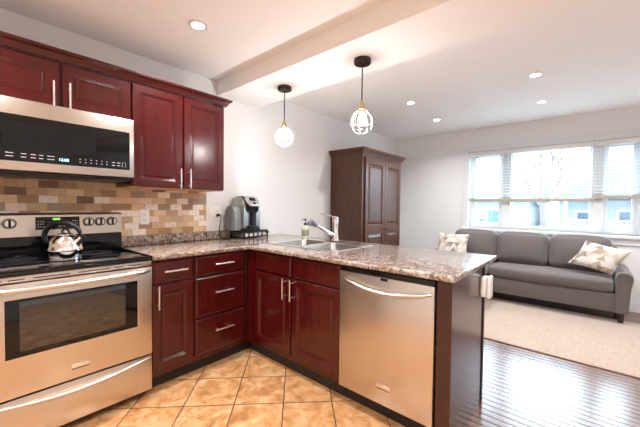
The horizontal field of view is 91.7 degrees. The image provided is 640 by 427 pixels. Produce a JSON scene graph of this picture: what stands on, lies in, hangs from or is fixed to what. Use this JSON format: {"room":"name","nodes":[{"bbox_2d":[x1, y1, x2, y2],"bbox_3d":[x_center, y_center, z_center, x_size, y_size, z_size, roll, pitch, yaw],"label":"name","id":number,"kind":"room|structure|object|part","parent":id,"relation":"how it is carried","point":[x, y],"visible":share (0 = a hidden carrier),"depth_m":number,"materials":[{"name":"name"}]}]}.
{"room":"kitchen","nodes":[
{"label":"kitchen","id":0,"kind":"room"},
{"bbox_2d":[0,0,390,80],"bbox_3d":[-0.494,-1.297,0.012,5.000,0.200,3.892,2,2,41],"label":"ceiling","id":1,"kind":"structure","parent":0,"point":[240,34],"depth_m":2.05,"materials":[{"name":"white paint"}]},
{"bbox_2d":[187,19,207,30],"bbox_3d":[-0.812,-1.251,2.070,0.130,0.008,0.130,2,2,41],"label":"recessed light","id":2,"kind":"object","parent":1,"relation":"in","point":[199,25],"visible":1,"depth_m":2.06,"materials":[{"name":"white paint"}]},
{"bbox_2d":[0,8,395,319],"bbox_3d":[-1.070,-0.035,3.108,0.150,2.590,7.793,2,2,41],"label":"wall","id":3,"kind":"structure","parent":0,"point":[291,184],"depth_m":3.53,"materials":[{"name":"white paint"}]},
{"bbox_2d":[0,45,130,119],"bbox_3d":[-1.675,-0.777,1.969,0.382,0.287,0.761,2,2,41],"label":"upper cabinet","id":4,"kind":"object","parent":3,"relation":"attached to","point":[23,75],"visible":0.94,"depth_m":1.88,"materials":[{"name":"brown wood"}]},
{"bbox_3d":[-1.692,-0.770,1.730,0.020,0.260,0.370,2,2,41],"label":"door","id":5,"kind":"part","parent":4,"relation":"part of","materials":[{"name":"brown wood"}]},
{"bbox_3d":[-1.571,-0.704,1.832,0.042,0.151,0.011,2,2,41],"label":"handle","id":6,"kind":"part","parent":4,"relation":"part of","materials":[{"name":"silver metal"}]},
{"bbox_3d":[-1.521,-0.711,1.889,0.042,0.152,0.011,2,2,41],"label":"handle","id":7,"kind":"part","parent":4,"relation":"part of","materials":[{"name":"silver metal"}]},
{"bbox_3d":[-1.440,-0.775,2.021,0.020,0.260,0.369,2,2,41],"label":"door","id":8,"kind":"part","parent":4,"relation":"part of","materials":[{"name":"brown wood"}]},
{"bbox_2d":[0,95,133,182],"bbox_3d":[-1.667,-0.428,1.969,0.395,0.415,0.756,2,2,41],"label":"microwave","id":9,"kind":"object","parent":3,"relation":"attached to","point":[38,140],"visible":1,"depth_m":1.84,"materials":[{"name":"grey metal"}]},
{"bbox_3d":[-1.520,-0.415,1.843,0.004,0.253,0.699,2,2,41],"label":"door glass","id":10,"kind":"part","parent":9,"relation":"part of","materials":[{"name":"black glass"}]},
{"bbox_2d":[0,177,205,235],"bbox_3d":[-1.848,-0.001,2.086,0.008,0.560,2.329,2,2,41],"label":"backsplash","id":11,"kind":"structure","parent":3,"relation":"attached to","point":[169,211],"depth_m":2.39,"materials":[{"name":"tile"}]},
{"bbox_2d":[139,210,148,223],"bbox_3d":[-1.440,0.029,2.550,0.008,0.120,0.074,2,2,41],"label":"wall outlet","id":12,"kind":"object","parent":11,"relation":"attached to","point":[143,214],"visible":1,"depth_m":2.54,"materials":[{"name":"white plastic"}]},
{"bbox_2d":[0,31,232,107],"bbox_3d":[-1.683,-0.949,1.953,0.381,0.056,2.368,2,2,41],"label":"crown molding","id":13,"kind":"structure","parent":3,"relation":"attached to","point":[9,40],"depth_m":2.01,"materials":[{"name":"brown wood"}]},
{"bbox_2d":[116,81,223,191],"bbox_3d":[-1.187,-0.562,2.537,0.374,0.736,0.730,2,2,41],"label":"upper cabinet","id":14,"kind":"object","parent":3,"relation":"attached to","point":[179,139],"visible":0.98,"depth_m":2.40,"materials":[{"name":"brown wood"}]},
{"bbox_3d":[-1.199,-0.555,2.309,0.020,0.714,0.353,2,2,41],"label":"door","id":15,"kind":"part","parent":14,"relation":"part of","materials":[{"name":"brown wood"}]},
{"bbox_3d":[-1.033,-0.276,2.472,0.042,0.153,0.011,2,2,41],"label":"handle","id":16,"kind":"part","parent":14,"relation":"part of","materials":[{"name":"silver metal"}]},
{"bbox_3d":[-0.960,-0.560,2.586,0.020,0.714,0.352,2,2,41],"label":"door","id":17,"kind":"part","parent":14,"relation":"part of","materials":[{"name":"brown wood"}]},
{"bbox_2d":[209,207,219,218],"bbox_3d":[-1.029,-0.005,3.035,0.010,0.120,0.120,2,2,41],"label":"wall outlet","id":18,"kind":"object","parent":3,"relation":"attached to","point":[213,211],"visible":0.92,"depth_m":3.03,"materials":[{"name":"white plastic"}]},
{"bbox_2d":[59,292,639,426],"bbox_3d":[0.735,1.273,1.538,4.700,0.100,7.443,2,2,41],"label":"floor","id":19,"kind":"structure","parent":0,"point":[245,388],"depth_m":2.03,"materials":[{"name":"tile"}]},
{"bbox_2d":[0,212,152,426],"bbox_3d":[-1.540,0.596,1.887,0.696,1.184,0.773,2,2,41],"label":"range","id":20,"kind":"object","parent":19,"relation":"on","point":[76,335],"visible":1,"depth_m":1.74,"materials":[{"name":"grey metal"}]},
{"bbox_3d":[-1.895,0.063,1.896,0.027,0.062,0.062,2,2,41],"label":"knob","id":21,"kind":"part","parent":20,"relation":"part of","materials":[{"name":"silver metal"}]},
{"bbox_3d":[-1.777,0.070,2.083,0.056,0.148,0.773,2,2,41],"label":"control panel","id":22,"kind":"part","parent":20,"relation":"part of","materials":[{"name":"silver metal"}]},
{"bbox_2d":[41,220,85,261],"bbox_3d":[-1.523,0.156,1.851,0.203,0.236,0.180,2,2,41],"label":"kettle","id":23,"kind":"object","parent":20,"relation":"on","point":[65,246],"visible":1,"depth_m":1.82,"materials":[{"name":"silver metal"}]},
{"bbox_3d":[-1.535,0.106,1.849,0.186,0.137,0.163,2,2,41],"label":"handle","id":24,"kind":"part","parent":23,"relation":"part of","materials":[{"name":"black plastic"}]},
{"bbox_3d":[-1.514,0.119,1.849,0.084,0.015,0.084,2,2,41],"label":"lid","id":25,"kind":"part","parent":23,"relation":"part of","materials":[{"name":"silver metal"}]},
{"bbox_3d":[-1.437,0.163,1.853,0.070,0.073,0.044,0,2,-8],"label":"spout","id":26,"kind":"part","parent":23,"relation":"part of","materials":[{"name":"silver metal"}]},
{"bbox_3d":[-1.325,0.563,1.712,0.004,0.307,0.599,2,2,41],"label":"window trim","id":27,"kind":"part","parent":20,"relation":"part of","materials":[{"name":"silver metal"}]},
{"bbox_3d":[-1.326,0.953,1.708,0.034,0.051,0.744,2,2,41],"label":"handle","id":28,"kind":"part","parent":20,"relation":"part of","materials":[{"name":"silver metal"}]},
{"bbox_3d":[-1.304,0.367,1.679,0.079,0.035,0.746,2,2,41],"label":"handle","id":29,"kind":"part","parent":20,"relation":"part of","materials":[{"name":"silver metal"}]},
{"bbox_3d":[-1.357,1.026,1.736,0.050,0.225,0.771,2,2,41],"label":"storage drawer","id":30,"kind":"part","parent":20,"relation":"part of","materials":[{"name":"silver metal"}]},
{"bbox_3d":[-1.351,0.623,1.724,0.054,0.562,0.771,2,2,41],"label":"oven door","id":31,"kind":"part","parent":20,"relation":"part of","materials":[{"name":"silver metal"}]},
{"bbox_2d":[0,247,152,278],"bbox_3d":[-1.539,0.283,1.881,0.578,0.032,0.773,2,2,41],"label":"cooktop","id":32,"kind":"object","parent":20,"relation":"in","point":[30,264],"depth_m":1.80,"materials":[{"name":"grey glass"}]},
{"bbox_3d":[-1.634,0.058,2.198,0.027,0.062,0.062,2,2,41],"label":"knob","id":33,"kind":"part","parent":20,"relation":"part of","materials":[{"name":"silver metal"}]},
{"bbox_3d":[-1.589,0.057,2.250,0.027,0.062,0.062,2,2,41],"label":"knob","id":34,"kind":"part","parent":20,"relation":"part of","materials":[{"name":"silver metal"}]},
{"bbox_3d":[-1.542,0.056,2.304,0.027,0.062,0.062,2,2,41],"label":"knob","id":35,"kind":"part","parent":20,"relation":"part of","materials":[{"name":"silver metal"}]},
{"bbox_2d":[149,256,192,387],"bbox_3d":[-1.222,0.739,2.327,0.656,0.882,0.292,2,2,41],"label":"base cabinet","id":36,"kind":"object","parent":19,"relation":"on","point":[172,279],"visible":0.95,"depth_m":2.14,"materials":[{"name":"brown wood"}]},
{"bbox_3d":[-1.059,0.553,2.038,0.042,0.155,0.011,2,2,41],"label":"handle","id":37,"kind":"part","parent":36,"relation":"part of","materials":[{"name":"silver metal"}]},
{"bbox_3d":[-1.007,0.390,2.133,0.020,0.146,0.277,2,2,41],"label":"drawer","id":38,"kind":"part","parent":36,"relation":"part of","materials":[{"name":"brown wood"}]},
{"bbox_3d":[-1.011,0.760,2.143,0.020,0.570,0.277,2,2,41],"label":"door","id":39,"kind":"part","parent":36,"relation":"part of","materials":[{"name":"brown wood"}]},
{"bbox_3d":[-0.983,0.387,2.120,0.042,0.011,0.156,2,2,41],"label":"handle","id":40,"kind":"part","parent":36,"relation":"part of","materials":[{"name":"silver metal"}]},
{"bbox_2d":[189,250,248,371],"bbox_3d":[-0.950,0.733,2.641,0.656,0.882,0.536,2,2,41],"label":"base cabinet","id":41,"kind":"object","parent":19,"relation":"on","point":[219,279],"visible":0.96,"depth_m":2.40,"materials":[{"name":"brown wood"}]},
{"bbox_3d":[-0.771,0.907,2.427,0.020,0.266,0.423,2,2,41],"label":"drawer","id":42,"kind":"part","parent":41,"relation":"part of","materials":[{"name":"brown wood"}]},
{"bbox_3d":[-0.768,0.616,2.419,0.020,0.292,0.423,2,2,41],"label":"drawer","id":43,"kind":"part","parent":41,"relation":"part of","materials":[{"name":"brown wood"}]},
{"bbox_3d":[-0.765,0.385,2.413,0.020,0.146,0.423,2,2,41],"label":"drawer","id":44,"kind":"part","parent":41,"relation":"part of","materials":[{"name":"brown wood"}]},
{"bbox_3d":[-0.745,0.883,2.415,0.042,0.011,0.157,2,2,41],"label":"handle","id":45,"kind":"part","parent":41,"relation":"part of","materials":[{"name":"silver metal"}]},
{"bbox_3d":[-0.740,0.381,2.401,0.042,0.011,0.157,2,2,41],"label":"handle","id":46,"kind":"part","parent":41,"relation":"part of","materials":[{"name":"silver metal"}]},
{"bbox_2d":[247,249,345,395],"bbox_3d":[-0.064,0.746,2.547,1.025,0.882,0.680,2,2,41],"label":"base cabinet","id":47,"kind":"object","parent":19,"relation":"on","point":[294,302],"visible":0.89,"depth_m":2.24,"materials":[{"name":"brown wood"}]},
{"bbox_3d":[-0.373,0.759,2.429,0.423,0.570,0.020,2,2,41],"label":"door","id":48,"kind":"part","parent":47,"relation":"part of","materials":[{"name":"brown wood"}]},
{"bbox_3d":[-0.369,0.390,2.420,0.423,0.146,0.020,2,2,41],"label":"false drawer","id":49,"kind":"part","parent":47,"relation":"part of","materials":[{"name":"brown wood"}]},
{"bbox_3d":[-0.269,0.556,2.301,0.011,0.154,0.042,2,2,41],"label":"handle","id":50,"kind":"part","parent":47,"relation":"part of","materials":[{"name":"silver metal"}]},
{"bbox_2d":[122,230,496,282],"bbox_3d":[-0.156,0.253,2.305,2.278,0.112,1.665,2,2,41],"label":"countertop","id":51,"kind":"structure","parent":47,"relation":"on","point":[432,264],"depth_m":2.23,"materials":[{"name":"stone"}]},
{"bbox_2d":[216,214,229,238],"bbox_3d":[-0.942,0.126,3.049,0.147,0.244,0.056,0,2,-10],"label":"power cord","id":52,"kind":"object","parent":51,"relation":"on","point":[217,215],"visible":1,"depth_m":3.02,"materials":[{"name":"black plastic"}]},
{"bbox_2d":[225,196,259,230],"bbox_3d":[-0.764,-0.002,3.145,0.227,0.348,0.307,2,2,33],"label":"coffee maker","id":53,"kind":"object","parent":51,"relation":"on","point":[243,214],"visible":1,"depth_m":3.07,"materials":[{"name":"black plastic"}]},
{"bbox_3d":[-0.861,0.041,3.073,0.143,0.245,0.080,2,2,33],"label":"water tank","id":54,"kind":"part","parent":53,"relation":"part of","materials":[{"name":"grey"}]},
{"bbox_3d":[-0.679,-0.119,3.137,0.082,0.099,0.165,2,2,33],"label":"lid handle","id":55,"kind":"part","parent":53,"relation":"part of","materials":[{"name":"silver metal"}]},
{"bbox_2d":[247,225,258,227],"bbox_3d":[-0.697,0.134,3.153,0.082,0.022,0.135,2,2,33],"label":"drip tray","id":56,"kind":"object","parent":53,"relation":"on","point":[248,226],"depth_m":3.15,"materials":[{"name":"black plastic"}]},
{"bbox_2d":[230,229,268,238],"bbox_3d":[-0.723,0.208,3.234,0.233,0.074,0.344,2,2,33],"label":"pod drawer","id":57,"kind":"object","parent":51,"relation":"on","point":[233,234],"visible":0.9,"depth_m":3.15,"materials":[{"name":"black plastic"}]},
{"bbox_3d":[-0.653,0.210,3.188,0.008,0.049,0.316,2,2,33],"label":"drawer","id":58,"kind":"part","parent":57,"relation":"part of","materials":[{"name":"black plastic"}]},
{"bbox_2d":[301,219,308,237],"bbox_3d":[-0.152,0.153,3.215,0.080,0.198,0.080,2,2,41],"label":"soap bottle","id":59,"kind":"object","parent":51,"relation":"on","point":[305,229],"visible":0.98,"depth_m":3.19,"materials":[{"name":"green"}]},
{"bbox_2d":[268,238,371,251],"bbox_3d":[-0.011,0.353,2.707,0.755,0.178,0.550,2,2,41],"label":"sink","id":60,"kind":"object","parent":51,"relation":"in","point":[308,243],"visible":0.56,"depth_m":2.76,"materials":[{"name":"silver metal"}]},
{"bbox_3d":[-0.173,0.349,2.797,0.333,0.178,0.405,2,2,41],"label":"bowl","id":61,"kind":"part","parent":60,"relation":"part of","materials":[{"name":"silver metal"}]},
{"bbox_3d":[0.099,0.358,2.562,0.338,0.178,0.405,2,2,41],"label":"bowl","id":62,"kind":"part","parent":60,"relation":"part of","materials":[{"name":"silver metal"}]},
{"bbox_2d":[307,213,344,242],"bbox_3d":[0.031,0.131,2.747,0.200,0.264,0.406,2,2,41],"label":"faucet","id":63,"kind":"object","parent":51,"relation":"on","point":[335,221],"visible":1,"depth_m":2.83,"materials":[{"name":"grey metal"}]},
{"bbox_3d":[0.052,0.155,2.772,0.036,0.138,0.266,2,2,41],"label":"spout","id":64,"kind":"part","parent":63,"relation":"part of","materials":[{"name":"silver metal"}]},
{"bbox_3d":[-0.037,0.771,2.139,0.439,0.570,0.020,2,2,41],"label":"door","id":65,"kind":"part","parent":47,"relation":"part of","materials":[{"name":"brown wood"}]},
{"bbox_3d":[-0.033,0.401,2.129,0.439,0.146,0.020,2,2,41],"label":"false drawer","id":66,"kind":"part","parent":47,"relation":"part of","materials":[{"name":"brown wood"}]},
{"bbox_2d":[329,146,405,245],"bbox_3d":[0.719,0.136,4.603,0.574,2.010,1.202,2,2,41],"label":"armoire","id":67,"kind":"object","parent":19,"relation":"on","point":[365,181],"visible":0.66,"depth_m":4.24,"materials":[{"name":"brown wood"}]},
{"bbox_3d":[0.730,-0.829,4.577,0.574,0.080,1.202,2,2,41],"label":"cornice","id":68,"kind":"part","parent":67,"relation":"part of","materials":[{"name":"brown wood"}]},
{"bbox_3d":[0.748,0.140,4.265,0.021,1.790,0.507,2,2,41],"label":"door","id":69,"kind":"part","parent":67,"relation":"part of","materials":[{"name":"brown wood"}]},
{"bbox_3d":[0.743,0.613,4.278,0.018,0.681,0.383,2,2,41],"label":"door panel","id":70,"kind":"part","parent":67,"relation":"part of","materials":[{"name":"brown wood"}]},
{"bbox_3d":[0.752,-0.250,4.255,0.018,0.836,0.383,2,2,41],"label":"door panel","id":71,"kind":"part","parent":67,"relation":"part of","materials":[{"name":"brown wood"}]},
{"bbox_3d":[1.065,0.606,4.651,0.018,0.681,0.343,2,2,41],"label":"door panel","id":72,"kind":"part","parent":67,"relation":"part of","materials":[{"name":"brown wood"}]},
{"bbox_3d":[1.071,0.134,4.638,0.021,1.790,0.467,2,2,41],"label":"door","id":73,"kind":"part","parent":67,"relation":"part of","materials":[{"name":"brown wood"}]},
{"bbox_3d":[1.075,-0.256,4.628,0.018,0.836,0.343,2,2,41],"label":"door panel","id":74,"kind":"part","parent":67,"relation":"part of","materials":[{"name":"brown wood"}]},
{"bbox_2d":[339,265,437,426],"bbox_3d":[0.531,0.770,1.986,0.600,0.876,0.692,2,2,41],"label":"dishwasher","id":75,"kind":"object","parent":19,"relation":"on","point":[388,321],"visible":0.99,"depth_m":1.74,"materials":[{"name":"grey metal"}]},
{"bbox_3d":[0.402,1.161,1.852,0.600,0.100,0.015,2,2,41],"label":"toe panel","id":76,"kind":"part","parent":75,"relation":"part of","materials":[{"name":"black"}]},
{"bbox_3d":[0.342,0.429,1.726,0.543,0.056,0.059,2,2,41],"label":"handle","id":77,"kind":"part","parent":75,"relation":"part of","materials":[{"name":"silver metal"}]},
{"bbox_2d":[435,266,485,426],"bbox_3d":[0.824,0.776,1.794,0.079,0.882,0.623,2,2,41],"label":"end panel","id":78,"kind":"object","parent":19,"relation":"on","point":[460,305],"visible":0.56,"depth_m":1.64,"materials":[{"name":"brown wood"}]},
{"bbox_2d":[480,275,492,298],"bbox_3d":[1.034,0.453,1.929,0.057,0.137,0.079,2,2,41],"label":"outlet box","id":79,"kind":"object","parent":78,"relation":"attached to","point":[486,287],"visible":1,"depth_m":1.91,"materials":[{"name":"white plastic"}]},
{"bbox_2d":[484,297,639,378],"bbox_3d":[2.379,1.189,3.286,2.900,0.012,1.530,2,2,41],"label":"area rug","id":80,"kind":"object","parent":19,"relation":"on","point":[604,343],"visible":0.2,"depth_m":3.06,"materials":[{"name":"beige carpet"}]},
{"bbox_2d":[436,229,633,322],"bbox_3d":[2.435,0.714,4.013,2.284,0.924,1.375,2,2,41],"label":"sofa","id":81,"kind":"object","parent":80,"relation":"on","point":[527,264],"visible":0.72,"depth_m":3.87,"materials":[{"name":"grey fabric"}]},
{"bbox_2d":[438,232,468,251],"bbox_3d":[1.968,0.469,4.627,0.452,0.348,0.173,2,2,45],"label":"throw cushion","id":82,"kind":"object","parent":81,"relation":"on","point":[448,242],"visible":0.8,"depth_m":4.57,"materials":[{"name":"beige fabric"}]},
{"bbox_2d":[455,229,497,255],"bbox_3d":[2.343,0.467,4.686,0.604,0.467,0.294,2,2,41],"label":"cushion","id":83,"kind":"object","parent":81,"relation":"on","point":[480,241],"depth_m":4.53,"materials":[{"name":"grey fabric"}]},
{"bbox_2d":[485,261,494,274],"bbox_3d":[1.921,0.751,4.369,0.740,0.179,1.240,2,2,41],"label":"cushion","id":84,"kind":"object","parent":81,"relation":"on","point":[487,272],"depth_m":4.20,"materials":[{"name":"grey fabric"}]},
{"bbox_2d":[497,231,548,265],"bbox_3d":[2.793,0.482,4.298,0.604,0.467,0.294,2,2,41],"label":"cushion","id":85,"kind":"object","parent":81,"relation":"on","point":[513,247],"depth_m":4.19,"materials":[{"name":"grey fabric"}]},
{"bbox_2d":[489,261,614,291],"bbox_3d":[2.896,0.777,3.969,1.235,0.174,0.590,2,2,41],"label":"seat cushion","id":86,"kind":"object","parent":81,"relation":"on","point":[547,275],"depth_m":3.76,"materials":[{"name":"grey fabric"}]},
{"bbox_3d":[2.855,0.699,4.466,2.045,0.660,0.140,2,2,41],"label":"frame","id":87,"kind":"part","parent":81,"relation":"part of","materials":[{"name":"grey fabric"}]},
{"bbox_2d":[549,234,611,272],"bbox_3d":[3.251,0.498,3.902,0.604,0.467,0.294,2,2,41],"label":"cushion","id":88,"kind":"object","parent":81,"relation":"on","point":[562,247],"depth_m":3.88,"materials":[{"name":"grey fabric"}]},
{"bbox_2d":[568,240,632,274],"bbox_3d":[3.196,0.502,3.567,0.153,0.366,0.558,-1,2,-38],"label":"throw cushion","id":89,"kind":"object","parent":81,"relation":"on","point":[605,259],"visible":1,"depth_m":3.51,"materials":[{"name":"beige fabric"}]},
{"bbox_3d":[3.266,1.133,3.378,0.045,0.112,0.045,1,2,-4],"label":"leg","id":90,"kind":"part","parent":81,"relation":"part of","materials":[{"name":"brown wood"}]},
{"bbox_3d":[3.468,0.848,3.573,0.140,0.454,0.675,2,2,41],"label":"armrest","id":91,"kind":"part","parent":81,"relation":"part of","materials":[{"name":"grey fabric"}]},
{"bbox_2d":[217,0,598,107],"bbox_3d":[0.934,-1.278,1.668,5.000,0.383,0.480,2,2,41],"label":"ceiling beam","id":92,"kind":"structure","parent":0,"point":[393,32],"depth_m":2.01,"materials":[{"name":"white paint"}]},
{"bbox_2d":[275,84,292,146],"bbox_3d":[-0.319,-0.862,2.781,0.163,0.535,0.163,2,2,41],"label":"pendant light","id":93,"kind":"object","parent":92,"relation":"hanging from","point":[283,88],"visible":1,"depth_m":2.77,"materials":[{"name":"glass"}]},
{"bbox_2d":[281,120,286,129],"bbox_3d":[-0.320,-0.792,2.783,0.056,0.085,0.056,2,2,41],"label":"socket","id":94,"kind":"object","parent":93,"relation":"attached to","point":[284,126],"depth_m":2.77,"materials":[{"name":"gold metal"}]},
{"bbox_3d":[-0.321,-0.704,2.785,0.056,0.092,0.056,2,2,41],"label":"bulb","id":95,"kind":"part","parent":93,"relation":"part of","materials":[{"name":"white glass"}]},
{"bbox_2d":[350,56,372,134],"bbox_3d":[0.303,-0.841,2.244,0.163,0.535,0.163,2,2,41],"label":"pendant light","id":96,"kind":"object","parent":92,"relation":"hanging from","point":[360,61],"visible":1,"depth_m":2.23,"materials":[{"name":"brown metal"}]},
{"bbox_3d":[0.301,-0.683,2.248,0.056,0.092,0.056,2,2,41],"label":"bulb","id":97,"kind":"part","parent":96,"relation":"part of","materials":[{"name":"white glass"}]},
{"bbox_2d":[358,101,365,112],"bbox_3d":[0.302,-0.771,2.246,0.056,0.085,0.056,2,2,41],"label":"socket","id":98,"kind":"object","parent":96,"relation":"attached to","point":[361,109],"depth_m":2.23,"materials":[{"name":"gold metal"}]},
{"bbox_2d":[285,0,639,139],"bbox_3d":[2.210,-1.394,3.141,5.000,0.200,3.421,2,2,41],"label":"ceiling","id":99,"kind":"structure","parent":0,"point":[588,55],"depth_m":3.05,"materials":[{"name":"white paint"}]},
{"bbox_2d":[405,101,415,104],"bbox_3d":[1.081,-1.317,3.704,0.125,0.008,0.125,2,2,41],"label":"recessed light","id":100,"kind":"object","parent":99,"relation":"in","point":[407,102],"visible":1,"depth_m":3.69,"materials":[{"name":"white paint"}]},
{"bbox_2d":[527,72,542,77],"bbox_3d":[1.999,-1.286,2.886,0.125,0.008,0.125,2,2,41],"label":"recessed light","id":101,"kind":"object","parent":99,"relation":"in","point":[535,74],"visible":1,"depth_m":2.88,"materials":[{"name":"white paint"}]},
{"bbox_2d":[535,100,547,103],"bbox_3d":[2.583,-1.298,3.623,0.125,0.008,0.125,2,2,41],"label":"recessed light","id":102,"kind":"object","parent":99,"relation":"in","point":[540,101],"visible":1,"depth_m":3.61,"materials":[{"name":"white paint"}]},
{"bbox_2d":[395,106,639,302],"bbox_3d":[3.247,-0.020,4.397,4.700,2.590,0.200,2,2,41],"label":"wall","id":103,"kind":"structure","parent":0,"point":[431,187],"depth_m":5.17,"materials":[{"name":"white paint"}]},
{"bbox_2d":[461,129,639,245],"bbox_3d":[3.164,-0.334,4.404,2.120,1.405,0.210,2,2,41],"label":"window","id":104,"kind":"structure","parent":103,"relation":"in","point":[597,211],"depth_m":4.12,"materials":[{"name":"white paint"}]},
{"bbox_3d":[2.661,-0.371,4.937,0.418,1.120,0.040,2,2,41],"label":"sash","id":105,"kind":"part","parent":104,"relation":"part of","materials":[{"name":"white paint"}]},
{"bbox_2d":[470,141,593,201],"bbox_3d":[2.985,-0.562,4.529,1.496,0.783,0.071,2,2,41],"label":"window blind","id":106,"kind":"object","parent":104,"relation":"attached to","point":[591,143],"visible":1,"depth_m":4.45,"materials":[{"name":"white"}]},
{"bbox_3d":[2.987,-0.195,4.546,1.484,0.048,0.048,2,2,41],"label":"rail","id":107,"kind":"part","parent":106,"relation":"part of","materials":[{"name":"beige"}]},
{"bbox_3d":[2.990,-0.922,4.521,1.496,0.064,0.058,2,2,41],"label":"head rail","id":108,"kind":"part","parent":106,"relation":"part of","materials":[{"name":"white plastic"}]},
{"bbox_3d":[3.147,0.269,4.408,2.120,0.040,0.180,2,2,41],"label":"sill","id":109,"kind":"part","parent":104,"relation":"part of","materials":[{"name":"white paint"}]},
{"bbox_3d":[3.255,-0.351,4.424,0.908,1.120,0.040,2,2,41],"label":"sash","id":110,"kind":"part","parent":104,"relation":"part of","materials":[{"name":"white paint"}]},
{"bbox_2d":[594,137,639,198],"bbox_3d":[3.722,-0.556,3.892,0.440,0.746,0.071,2,2,41],"label":"window blind","id":111,"kind":"object","parent":104,"relation":"attached to","point":[633,139],"visible":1,"depth_m":3.89,"materials":[{"name":"white plastic"}]},
{"bbox_3d":[3.725,-0.207,3.909,0.428,0.048,0.048,2,2,41],"label":"rail","id":112,"kind":"part","parent":111,"relation":"part of","materials":[{"name":"beige"}]},
{"bbox_3d":[3.727,-0.897,3.884,0.440,0.064,0.058,2,2,41],"label":"head rail","id":113,"kind":"part","parent":111,"relation":"part of","materials":[{"name":"white plastic"}]},
{"bbox_3d":[3.807,-0.332,3.947,0.308,1.120,0.040,2,2,41],"label":"sash","id":114,"kind":"part","parent":104,"relation":"part of","materials":[{"name":"white paint"}]},
{"bbox_2d":[629,302,639,312],"bbox_3d":[3.163,1.118,4.346,4.700,0.115,0.016,2,2,41],"label":"baseboard","id":115,"kind":"structure","parent":103,"relation":"attached to","point":[634,307],"depth_m":3.77,"materials":[{"name":"white paint"}]},
{"label":"outside","id":116,"kind":"structure","parent":0,"visible":0},
{"bbox_2d":[547,220,558,226],"bbox_3d":[19.600,1.436,27.005,100.000,0.150,55.157,2,2,41],"label":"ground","id":117,"kind":"structure","parent":116,"point":[550,223],"depth_m":36.96,"materials":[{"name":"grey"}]},
{"bbox_2d":[476,180,550,225],"bbox_3d":[8.673,-0.192,18.679,7.850,3.300,7.000,2,2,41],"label":"house","id":118,"kind":"structure","parent":117,"relation":"on","point":[527,212],"depth_m":15.11,"materials":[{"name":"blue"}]},
{"bbox_3d":[8.357,0.129,14.919,0.540,0.590,0.009,2,2,41],"label":"pane","id":119,"kind":"part","parent":118,"relation":"part of","materials":[{"name":"blue"}]},
{"bbox_2d":[514,148,589,226],"bbox_3d":[6.697,-0.526,9.165,1.338,4.438,2.545,1,2,-4],"label":"bare tree","id":120,"kind":"object","parent":117,"relation":"on","point":[543,219],"visible":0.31,"depth_m":9.21,"materials":[{"name":"grey plant"}]},
{"bbox_2d":[553,162,632,227],"bbox_3d":[14.431,-0.339,15.356,4.700,3.900,8.300,2,2,41],"label":"house","id":121,"kind":"structure","parent":117,"relation":"on","point":[571,214],"depth_m":13.52,"materials":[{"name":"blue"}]},
{"bbox_3d":[10.694,0.206,13.558,0.120,1.619,0.120,2,2,41],"label":"porch post","id":122,"kind":"part","parent":121,"relation":"part of","materials":[{"name":"white paint"}]},
{"bbox_3d":[12.124,0.188,14.311,0.440,0.490,0.009,2,2,41],"label":"pane","id":123,"kind":"part","parent":121,"relation":"part of","materials":[{"name":"blue"}]},
{"bbox_3d":[11.909,0.628,12.509,3.350,0.700,0.070,2,2,41],"label":"porch railing","id":124,"kind":"part","parent":121,"relation":"part of","materials":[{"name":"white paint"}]},
{"bbox_3d":[13.222,0.200,13.363,0.540,0.540,0.009,2,2,41],"label":"pane","id":125,"kind":"part","parent":121,"relation":"part of","materials":[{"name":"blue"}]}
]}

